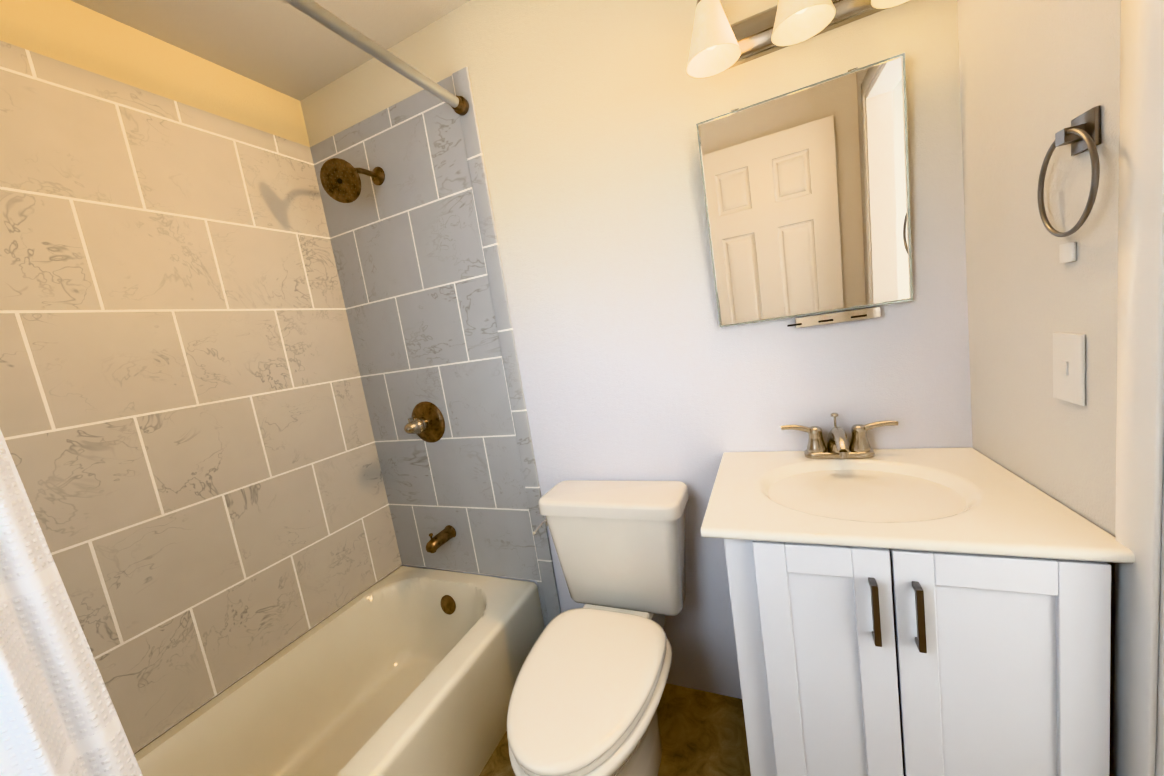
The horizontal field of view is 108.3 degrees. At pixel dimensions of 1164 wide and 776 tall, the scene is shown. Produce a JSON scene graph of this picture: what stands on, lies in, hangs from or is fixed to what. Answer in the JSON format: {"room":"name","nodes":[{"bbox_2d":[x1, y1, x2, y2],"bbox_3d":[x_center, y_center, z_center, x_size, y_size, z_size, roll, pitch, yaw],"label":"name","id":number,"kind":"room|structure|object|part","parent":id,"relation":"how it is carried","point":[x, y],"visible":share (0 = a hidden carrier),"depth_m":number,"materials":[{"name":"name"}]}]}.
{"room":"bathroom","nodes":[
{"label":"bathroom","id":0,"kind":"room"},
{"bbox_2d":[0,0,401,754],"bbox_3d":[-1.366,0.145,1.209,0.100,2.450,1.624,-5,8,25],"label":"wall","id":1,"kind":"structure","parent":0,"point":[78,36],"depth_m":1.32,"materials":[{"name":"paint"}]},
{"bbox_2d":[0,41,401,752],"bbox_3d":[-1.310,0.048,1.221,0.008,1.899,1.524,-5,8,25],"label":"wall tile","id":2,"kind":"structure","parent":1,"relation":"attached to","point":[186,427],"depth_m":1.31,"materials":[{"name":"grey tile"}]},
{"bbox_2d":[70,0,469,100],"bbox_3d":[0.066,-1.265,0.355,3.643,0.100,1.724,-5,8,25],"label":"ceiling","id":3,"kind":"structure","parent":0,"point":[286,49],"depth_m":1.40,"materials":[{"name":"paint"}]},
{"bbox_2d":[479,683,750,775],"bbox_3d":[0.449,1.236,0.677,3.643,0.100,1.724,-5,8,25],"label":"floor","id":4,"kind":"structure","parent":0,"point":[703,733],"depth_m":1.35,"materials":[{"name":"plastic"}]},
{"bbox_2d":[134,566,544,775],"bbox_3d":[-0.795,1.124,1.205,0.750,0.360,1.504,-5,8,25],"label":"bathtub","id":5,"kind":"object","parent":4,"relation":"on","point":[406,671],"visible":0.98,"depth_m":1.45,"materials":[{"name":"ceramic"}]},
{"bbox_2d":[507,480,688,775],"bbox_3d":[0.046,0.773,1.197,0.485,0.796,0.721,-5,8,25],"label":"toilet","id":6,"kind":"object","parent":4,"relation":"on","point":[589,687],"visible":1,"depth_m":1.21,"materials":[{"name":"ceramic"}]},
{"bbox_3d":[0.008,0.756,1.104,0.374,0.048,0.522,-5,8,25],"label":"seat","id":7,"kind":"part","parent":6,"relation":"part of","materials":[{"name":"white plastic"}]},
{"bbox_3d":[0.114,0.531,1.395,0.485,0.391,0.224,-5,8,25],"label":"tank","id":8,"kind":"part","parent":6,"relation":"part of","materials":[{"name":"ceramic"}]},
{"bbox_2d":[701,413,1134,775],"bbox_3d":[0.679,0.598,1.003,0.621,0.999,0.522,-5,8,25],"label":"bathroom vanity","id":9,"kind":"object","parent":4,"relation":"on","point":[925,612],"visible":1,"depth_m":0.78,"materials":[{"name":"white wood"}]},
{"bbox_2d":[780,413,898,458],"bbox_3d":[0.677,0.134,1.108,0.272,0.115,0.160,-5,8,25],"label":"faucet","id":10,"kind":"object","parent":9,"relation":"on","point":[838,447],"depth_m":1.12,"materials":[{"name":"gold metal"}]},
{"bbox_2d":[300,0,972,698],"bbox_3d":[0.580,-0.158,1.247,3.643,2.450,0.100,-5,8,25],"label":"wall","id":11,"kind":"structure","parent":0,"point":[636,362],"depth_m":1.30,"materials":[{"name":"paint"}]},
{"bbox_2d":[310,67,560,627],"bbox_3d":[-0.599,0.054,1.748,0.839,2.262,0.010,-5,8,25],"label":"wall tile","id":12,"kind":"structure","parent":11,"relation":"attached to","point":[414,243],"depth_m":1.69,"materials":[{"name":"grey tile"}]},
{"bbox_2d":[280,0,468,115],"bbox_3d":[-0.711,-0.840,0.782,0.054,0.054,1.503,-5,8,25],"label":"curtain rod","id":13,"kind":"object","parent":12,"relation":"attached to","point":[329,20],"visible":1,"depth_m":1.12,"materials":[{"name":"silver metal"}]},
{"bbox_2d":[0,429,142,775],"bbox_3d":[-0.776,0.253,0.528,0.292,2.112,0.551,-5,8,25],"label":"curtain","id":14,"kind":"object","parent":13,"relation":"hanging from","point":[58,715],"visible":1,"depth_m":0.54,"materials":[{"name":"white fabric"}]},
{"bbox_2d":[320,158,455,552],"bbox_3d":[-0.736,-0.084,1.654,0.180,1.561,0.224,-5,8,25],"label":"shower fixtures","id":15,"kind":"object","parent":12,"relation":"attached to","point":[340,179],"visible":1,"depth_m":1.65,"materials":[{"name":"brown metal"}]},
{"bbox_3d":[-0.606,0.635,1.787,0.062,0.078,0.135,-5,8,25],"label":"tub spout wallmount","id":16,"kind":"part","parent":15,"relation":"part of","materials":[{"name":"brown metal"}]},
{"bbox_2d":[686,0,908,77],"bbox_3d":[0.522,-0.914,0.974,0.566,0.149,0.171,-5,8,25],"label":"sconce","id":17,"kind":"object","parent":11,"relation":"attached to","point":[719,44],"visible":1,"depth_m":1.02,"materials":[{"name":"white glass"}]},
{"bbox_2d":[696,53,912,327],"bbox_3d":[0.574,-0.459,1.107,0.464,0.592,0.049,-5,8,25],"label":"mirror","id":18,"kind":"object","parent":11,"relation":"attached to","point":[807,195],"visible":0.96,"depth_m":1.09,"materials":[{"name":"grey mirror"}]},
{"bbox_3d":[0.584,-0.460,1.105,0.304,0.592,0.044,-5,8,25],"label":"rail","id":19,"kind":"part","parent":18,"relation":"part of","materials":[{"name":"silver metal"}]},
{"bbox_2d":[957,0,1120,775],"bbox_3d":[0.711,-0.058,0.311,0.156,2.450,1.525,-5,8,25],"label":"wall","id":20,"kind":"structure","parent":0,"point":[1036,76],"depth_m":0.75,"materials":[{"name":"paint"}]},
{"bbox_2d":[1059,242,1075,262],"bbox_3d":[0.792,-0.221,0.686,0.008,0.030,0.032,-5,8,25],"label":"wall hook","id":21,"kind":"object","parent":20,"relation":"attached to","point":[1067,252],"visible":1,"depth_m":0.68,"materials":[{"name":"white plastic"}]},
{"bbox_2d":[1037,105,1100,236],"bbox_3d":[0.749,-0.321,0.640,0.034,0.174,0.155,-5,8,25],"label":"towel ring","id":22,"kind":"object","parent":20,"relation":"attached to","point":[1081,134],"visible":1,"depth_m":0.62,"materials":[{"name":"grey metal"}]},
{"bbox_2d":[1053,332,1085,405],"bbox_3d":[0.820,-0.034,0.710,0.010,0.116,0.072,-5,8,25],"label":"switch plate","id":23,"kind":"object","parent":20,"relation":"attached to","point":[1069,367],"visible":1,"depth_m":0.70,"materials":[{"name":"white plastic"}]},
{"bbox_2d":[1113,0,1163,775],"bbox_3d":[0.674,0.134,0.190,0.138,2.115,0.896,-5,8,25],"label":"door frame","id":24,"kind":"structure","parent":20,"relation":"attached to","point":[1138,728],"depth_m":0.58,"materials":[{"name":"white wood"}]}
]}

